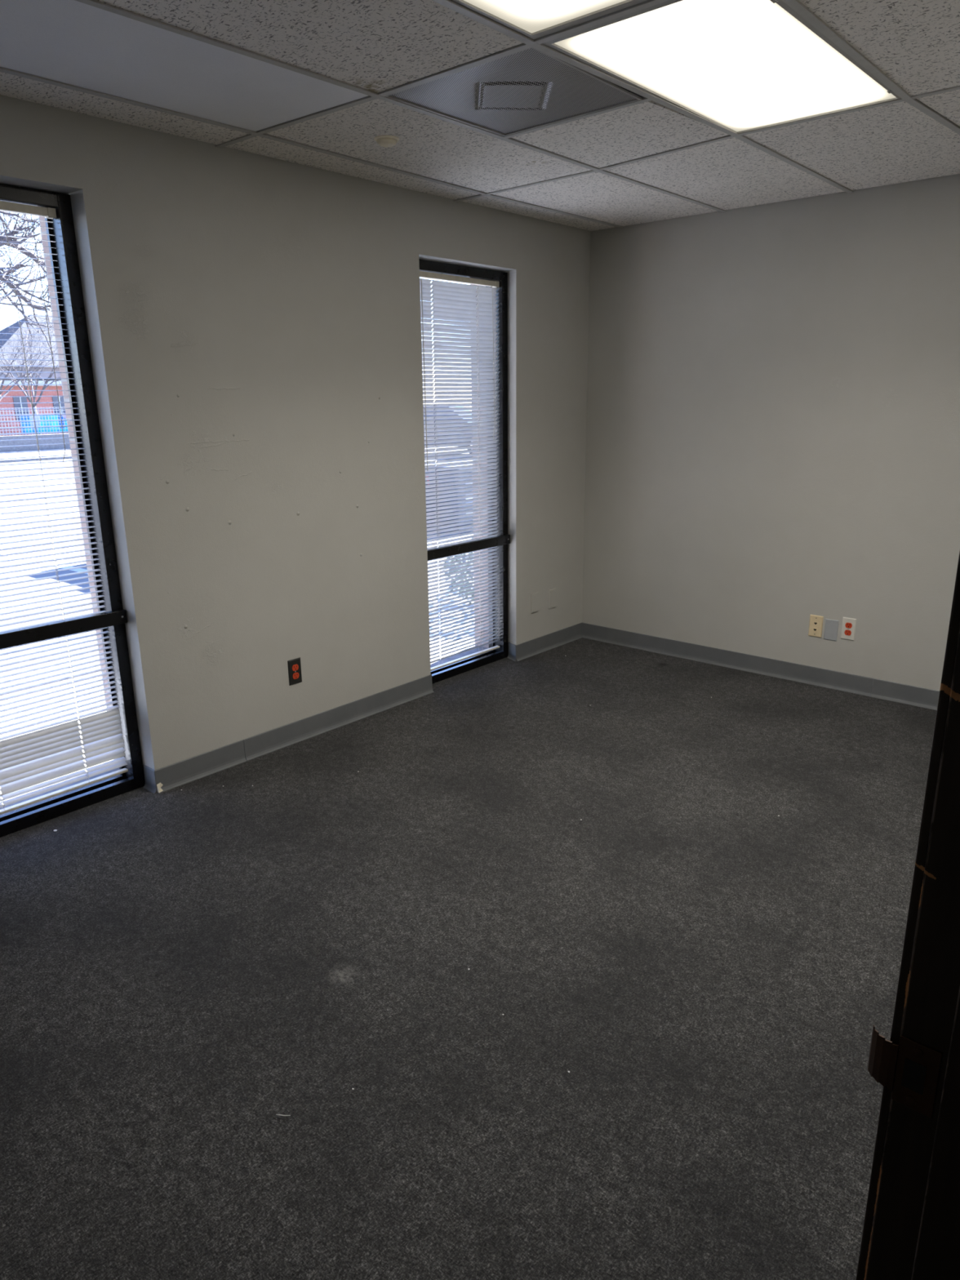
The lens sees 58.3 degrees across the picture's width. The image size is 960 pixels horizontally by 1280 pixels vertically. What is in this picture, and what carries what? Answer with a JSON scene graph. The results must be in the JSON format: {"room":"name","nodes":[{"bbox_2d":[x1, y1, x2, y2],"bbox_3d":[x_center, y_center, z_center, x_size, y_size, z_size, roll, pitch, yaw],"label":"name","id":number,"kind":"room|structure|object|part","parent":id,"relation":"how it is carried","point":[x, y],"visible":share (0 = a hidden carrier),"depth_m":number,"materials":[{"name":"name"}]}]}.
{"room":"empty office room","nodes":[
{"label":"empty office room","id":0,"kind":"room"},
{"bbox_2d":[0,94,590,769],"bbox_3d":[-1.277,-0.939,3.389,0.360,3.450,5.690,13,21,39],"label":"wall","id":1,"kind":"structure","parent":0,"point":[254,322],"depth_m":3.64,"materials":[{"name":"paint"}]},
{"bbox_2d":[0,183,145,837],"bbox_3d":[-1.716,-0.374,3.064,0.287,2.270,0.773,13,21,39],"label":"window","id":2,"kind":"structure","parent":1,"relation":"in","point":[114,617],"depth_m":3.20,"materials":[{"name":"brown metal"}]},
{"bbox_3d":[-1.759,0.662,3.409,0.139,0.088,0.773,13,21,39],"label":"sill","id":3,"kind":"part","parent":2,"relation":"part of","materials":[{"name":"grey stone"}]},
{"bbox_2d":[0,200,128,814],"bbox_3d":[-1.653,-0.403,3.000,0.039,2.086,0.635,13,21,39],"label":"window blind","id":4,"kind":"object","parent":2,"relation":"attached to","point":[27,761],"visible":0.96,"depth_m":3.20,"materials":[{"name":"white plastic"}]},
{"bbox_3d":[-1.557,-0.425,3.114,0.028,2.046,0.013,13,21,39],"label":"ladder cord","id":5,"kind":"part","parent":4,"relation":"part of","materials":[{"name":"white fabric"}]},
{"bbox_3d":[-1.498,-1.031,2.989,0.006,0.814,0.016,13,21,39],"label":"lift cord","id":6,"kind":"part","parent":4,"relation":"part of","materials":[{"name":"white fabric"}]},
{"bbox_3d":[-1.645,0.595,3.285,0.025,0.011,0.627,13,21,39],"label":"rail","id":7,"kind":"part","parent":4,"relation":"part of","materials":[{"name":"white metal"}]},
{"bbox_2d":[142,764,157,793],"bbox_3d":[-1.344,0.565,3.498,0.089,0.098,0.016,13,21,39],"label":"baseboard","id":8,"kind":"structure","parent":1,"relation":"attached to","point":[150,784],"depth_m":3.50,"materials":[{"name":"grey plastic"}]},
{"bbox_2d":[155,674,433,793],"bbox_3d":[-0.778,0.403,4.046,0.019,0.098,1.594,13,21,39],"label":"baseboard","id":9,"kind":"structure","parent":1,"relation":"attached to","point":[255,746],"depth_m":3.93,"materials":[{"name":"grey plastic"}]},
{"bbox_2d":[287,657,302,685],"bbox_3d":[-0.839,0.143,3.912,0.008,0.117,0.070,13,21,39],"label":"wall outlet","id":10,"kind":"object","parent":1,"relation":"attached to","point":[295,675],"visible":1,"depth_m":3.91,"materials":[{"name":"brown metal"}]},
{"bbox_2d":[292,664,298,671],"bbox_3d":[-0.837,0.125,3.905,0.003,0.028,0.034,13,21,39],"label":"receptacle","id":11,"kind":"object","parent":10,"relation":"attached to","point":[295,667],"depth_m":3.90,"materials":[{"name":"orange plastic"}]},
{"bbox_2d":[293,672,298,679],"bbox_3d":[-0.837,0.163,3.915,0.003,0.028,0.034,13,21,39],"label":"receptacle","id":12,"kind":"object","parent":10,"relation":"attached to","point":[295,675],"depth_m":3.91,"materials":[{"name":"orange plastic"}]},
{"bbox_2d":[418,259,510,684],"bbox_3d":[-0.177,-0.851,4.755,0.294,2.230,0.802,13,21,39],"label":"window","id":13,"kind":"structure","parent":1,"relation":"in","point":[502,540],"depth_m":4.89,"materials":[{"name":"brown metal"}]},
{"bbox_3d":[-0.221,0.168,5.095,0.146,0.085,0.802,13,21,39],"label":"sill","id":14,"kind":"part","parent":13,"relation":"part of","materials":[{"name":"grey stone"}]},
{"bbox_2d":[419,271,499,671],"bbox_3d":[-0.112,-0.875,4.690,0.038,2.057,0.664,13,21,39],"label":"window blind","id":15,"kind":"object","parent":13,"relation":"attached to","point":[454,304],"visible":0.91,"depth_m":4.65,"materials":[{"name":"white plastic"}]},
{"bbox_3d":[-0.231,-0.828,4.568,0.007,2.016,0.030,-12,19,-35],"label":"ladder cord","id":16,"kind":"part","parent":15,"relation":"part of","materials":[{"name":"white fabric"}]},
{"bbox_3d":[-0.104,0.109,4.971,0.025,0.011,0.656,13,21,39],"label":"rail","id":17,"kind":"part","parent":15,"relation":"part of","materials":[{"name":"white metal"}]},
{"bbox_3d":[-0.006,-0.900,4.815,0.007,2.016,0.030,-12,19,-35],"label":"ladder cord","id":18,"kind":"part","parent":15,"relation":"part of","materials":[{"name":"white fabric"}]},
{"bbox_3d":[0.073,-1.508,4.712,0.005,0.812,0.013,13,21,39],"label":"lift cord","id":19,"kind":"part","parent":15,"relation":"part of","materials":[{"name":"white fabric"}]},
{"bbox_2d":[506,641,516,661],"bbox_3d":[0.191,0.070,5.180,0.015,0.098,0.096,-9,18,-27],"label":"baseboard","id":20,"kind":"structure","parent":1,"relation":"attached to","point":[512,647],"depth_m":5.18,"materials":[{"name":"grey plastic"}]},
{"bbox_2d":[530,591,538,613],"bbox_3d":[0.332,-0.226,5.200,0.010,0.117,0.072,13,21,39],"label":"blank plate","id":21,"kind":"object","parent":1,"relation":"attached to","point":[534,597],"visible":1,"depth_m":5.19,"materials":[{"name":"paint"}]},
{"bbox_2d":[515,622,582,661],"bbox_3d":[0.446,0.007,5.392,0.016,0.098,0.690,13,21,39],"label":"baseboard","id":22,"kind":"structure","parent":1,"relation":"attached to","point":[532,647],"depth_m":5.37,"materials":[{"name":"grey plastic"}]},
{"bbox_2d":[548,587,556,608],"bbox_3d":[0.450,-0.258,5.332,0.010,0.117,0.072,13,21,39],"label":"blank plate","id":23,"kind":"object","parent":1,"relation":"attached to","point":[552,593],"visible":1,"depth_m":5.32,"materials":[{"name":"paint"}]},
{"bbox_2d":[0,637,937,1279],"bbox_3d":[0.533,1.018,2.262,4.730,0.140,5.770,13,21,39],"label":"floor","id":24,"kind":"structure","parent":0,"point":[711,971],"depth_m":2.30,"materials":[{"name":"carpet"}]},
{"bbox_2d":[0,0,959,231],"bbox_3d":[-0.041,-1.549,2.085,2.950,0.040,5.451,13,21,39],"label":"ceiling","id":25,"kind":"structure","parent":0,"point":[307,82],"depth_m":2.76,"materials":[{"name":"tile"}]},
{"bbox_2d":[373,135,399,147],"bbox_3d":[-0.341,-1.820,3.152,0.092,0.024,0.092,13,21,39],"label":"sprinkler cover","id":26,"kind":"object","parent":25,"relation":"attached to","point":[387,141],"visible":1,"depth_m":3.13,"materials":[{"name":"beige plastic"}]},
{"bbox_2d":[385,47,641,136],"bbox_3d":[0.115,-1.738,2.716,0.589,0.051,0.601,13,21,39],"label":"ceiling vent","id":27,"kind":"object","parent":25,"relation":"in","point":[530,88],"visible":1,"depth_m":2.70,"materials":[{"name":"metal"}]},
{"bbox_2d":[451,0,648,39],"bbox_3d":[-0.028,-1.459,1.652,0.594,0.102,1.199,13,21,39],"label":"ceiling light","id":28,"kind":"object","parent":25,"relation":"attached to","point":[532,19],"visible":1,"depth_m":2.12,"materials":[{"name":"white paint"}]},
{"bbox_2d":[463,0,626,33],"bbox_3d":[-0.033,-1.416,1.664,0.548,0.001,1.137,13,21,39],"label":"diffuser","id":29,"kind":"object","parent":28,"relation":"attached to","point":[531,16],"depth_m":2.11,"materials":[{"name":"white plastic"}]},
{"bbox_2d":[542,0,900,133],"bbox_3d":[0.761,-1.715,2.521,0.591,0.102,1.161,13,21,39],"label":"ceiling light","id":30,"kind":"object","parent":25,"relation":"attached to","point":[739,66],"visible":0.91,"depth_m":2.45,"materials":[{"name":"white paint"}]},
{"bbox_2d":[582,173,959,690],"bbox_3d":[1.760,-1.209,4.399,3.560,2.950,0.120,13,21,39],"label":"wall","id":31,"kind":"structure","parent":0,"point":[773,411],"depth_m":4.51,"materials":[{"name":"paint"}]},
{"bbox_2d":[582,622,939,710],"bbox_3d":[1.772,0.187,4.704,2.950,0.098,0.017,13,21,39],"label":"baseboard","id":32,"kind":"structure","parent":31,"relation":"attached to","point":[836,680],"depth_m":4.82,"materials":[{"name":"grey plastic"}]},
{"bbox_2d":[808,614,823,637],"bbox_3d":[1.797,-0.074,4.611,0.070,0.117,0.009,13,21,39],"label":"phone jack","id":33,"kind":"object","parent":31,"relation":"attached to","point":[815,624],"visible":1,"depth_m":4.61,"materials":[{"name":"beige plastic"}]},
{"bbox_2d":[823,618,839,640],"bbox_3d":[1.859,-0.053,4.562,0.069,0.113,0.006,13,21,39],"label":"blank plate","id":34,"kind":"object","parent":31,"relation":"attached to","point":[831,627],"visible":1,"depth_m":4.56,"materials":[{"name":"white plastic"}]},
{"bbox_2d":[840,617,857,640],"bbox_3d":[1.925,-0.058,4.499,0.070,0.117,0.008,13,21,39],"label":"wall outlet","id":35,"kind":"object","parent":31,"relation":"attached to","point":[849,624],"visible":1,"depth_m":4.50,"materials":[{"name":"white plastic"}]},
{"bbox_2d":[844,629,851,635],"bbox_3d":[1.923,-0.038,4.503,0.034,0.028,0.003,13,21,39],"label":"receptacle","id":36,"kind":"object","parent":35,"relation":"attached to","point":[846,632],"depth_m":4.50,"materials":[{"name":"orange plastic"}]},
{"bbox_2d":[844,622,852,628],"bbox_3d":[1.923,-0.076,4.492,0.034,0.028,0.003,13,21,39],"label":"receptacle","id":37,"kind":"object","parent":35,"relation":"attached to","point":[847,625],"depth_m":4.49,"materials":[{"name":"orange plastic"}]},
{"bbox_3d":[1.126,-0.344,1.377,0.120,2.950,5.450,13,21,39],"label":"wall","id":38,"kind":"structure","parent":0,"visible":0},
{"bbox_2d":[855,551,959,1279],"bbox_3d":[0.121,0.379,0.401,0.148,2.115,1.014,13,21,39],"label":"door","id":39,"kind":"structure","parent":38,"relation":"in","point":[911,1229],"depth_m":0.76,"materials":[{"name":"brown wood"}]},
{"bbox_3d":[0.382,0.389,0.784,0.012,0.070,0.062,-12,19,-34],"label":"strike plate","id":40,"kind":"part","parent":39,"relation":"part of","materials":[{"name":"brown metal"}]},
{"label":"outside","id":41,"kind":"structure","parent":0,"visible":0},
{"bbox_2d":[0,448,71,457],"bbox_3d":[-28.917,-13.700,56.240,66.500,0.250,120.000,13,21,39],"label":"ground","id":42,"kind":"structure","parent":41,"point":[67,451],"depth_m":29.25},
{"bbox_2d":[0,298,55,400],"bbox_3d":[-15.842,-8.502,27.429,6.279,5.109,4.821,9,19,31],"label":"bare tree","id":43,"kind":"object","parent":42,"relation":"on","point":[20,337],"visible":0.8,"depth_m":27.01,"materials":[{"name":"grey plant"}]},
{"bbox_2d":[0,313,60,377],"bbox_3d":[-21.190,-15.332,48.035,8.000,7.200,15.000,13,21,39],"label":"roof","id":44,"kind":"structure","parent":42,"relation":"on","point":[49,369],"depth_m":42.89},
{"bbox_2d":[0,293,61,434],"bbox_3d":[-18.924,-11.010,34.115,6.596,6.348,6.048,1,16,7],"label":"bare tree","id":45,"kind":"object","parent":42,"relation":"on","point":[45,386],"visible":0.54,"depth_m":34.31,"materials":[{"name":"grey plant"}]},
{"bbox_2d":[0,406,67,435],"bbox_3d":[-15.278,-8.103,32.656,0.100,1.560,17.536,13,21,39],"label":"mesh fence","id":46,"kind":"object","parent":42,"relation":"on","point":[62,410],"visible":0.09,"depth_m":31.34,"materials":[{"name":"grey metal"}]},
{"bbox_2d":[19,414,68,434],"bbox_3d":[-15.437,-8.214,32.611,0.020,0.680,3.750,13,21,39],"label":"banner","id":47,"kind":"object","parent":46,"relation":"attached to","point":[64,415],"visible":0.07,"depth_m":31.85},
{"bbox_2d":[0,378,68,435],"bbox_3d":[-23.509,-9.495,35.879,4.750,2.660,12.500,13,21,39],"label":"brick building","id":48,"kind":"structure","parent":42,"relation":"on","point":[12,396],"depth_m":37.09,"materials":[{"name":"red brick"}]},
{"bbox_2d":[0,433,70,452],"bbox_3d":[-12.175,-8.452,35.627,0.300,0.540,50.000,13,21,39],"label":"wall","id":49,"kind":"structure","parent":42,"relation":"on","point":[2,443],"depth_m":31.08,"materials":[{"name":"grey stone"}]},
{"bbox_2d":[0,453,71,462],"bbox_3d":[-7.541,-7.175,31.785,1.200,0.180,50.000,13,21,39],"label":"kerb","id":50,"kind":"object","parent":42,"relation":"on","point":[49,458],"depth_m":25.20,"materials":[{"name":"white concrete"}]},
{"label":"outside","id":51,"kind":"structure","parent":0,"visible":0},
{"bbox_2d":[0,446,474,698],"bbox_3d":[-2.393,-4.104,21.084,21.400,0.200,100.000,13,21,39],"label":"parking lot","id":52,"kind":"structure","parent":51,"point":[2,468],"depth_m":9.32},
{"bbox_2d":[0,210,62,401],"bbox_3d":[-13.029,-8.061,16.667,10.012,10.081,11.942,1,16,4],"label":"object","id":53,"kind":"object","parent":52,"relation":"on","point":[4,278],"visible":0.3,"depth_m":19.48,"materials":[{"name":"grey plant"}]},
{"bbox_2d":[0,551,88,574],"bbox_3d":[-4.785,-0.855,9.361,4.806,0.004,0.110,12,20,37],"label":"parking line","id":54,"kind":"object","parent":52,"relation":"on","point":[17,556],"visible":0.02,"depth_m":9.26,"materials":[{"name":"white paint"}]},
{"bbox_2d":[425,475,429,508],"bbox_3d":[-2.327,-1.754,10.144,1.754,1.251,3.543,13,21,39],"label":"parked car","id":55,"kind":"object","parent":52,"relation":"on","point":[428,476],"visible":0.02,"depth_m":10.93,"materials":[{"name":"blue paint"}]},
{"bbox_2d":[423,404,471,453],"bbox_3d":[-1.043,-6.256,25.582,4.120,1.455,2.040,5,17,18],"label":"parked car","id":56,"kind":"object","parent":52,"relation":"on","point":[434,404],"visible":0.02,"depth_m":24.76,"materials":[{"name":"blue paint"}]},
{"bbox_2d":[424,461,473,532],"bbox_3d":[-0.298,-1.932,11.478,0.900,0.820,0.950,13,21,39],"label":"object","id":57,"kind":"object","parent":52,"relation":"on","point":[457,461],"visible":0.12,"depth_m":11.06,"materials":[{"name":"grey stone"}]},
{"bbox_3d":[-0.303,-2.297,11.375,0.860,0.060,0.910,13,21,39],"label":"lid","id":58,"kind":"part","parent":57,"relation":"part of","materials":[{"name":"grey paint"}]},
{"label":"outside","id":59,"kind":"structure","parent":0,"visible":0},
{"bbox_2d":[0,584,475,799],"bbox_3d":[6.321,-2.124,13.734,1.740,0.212,100.000,13,21,39],"label":"pavement","id":60,"kind":"structure","parent":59,"point":[439,597],"depth_m":5.04,"materials":[{"name":"concrete"}]},
{"bbox_2d":[442,537,474,604],"bbox_3d":[0.123,-0.563,6.989,0.841,0.637,0.860,13,21,39],"label":"shrub","id":61,"kind":"object","parent":60,"relation":"on","point":[472,538],"visible":0.09,"depth_m":6.86,"materials":[{"name":"grey plant"}]}
]}

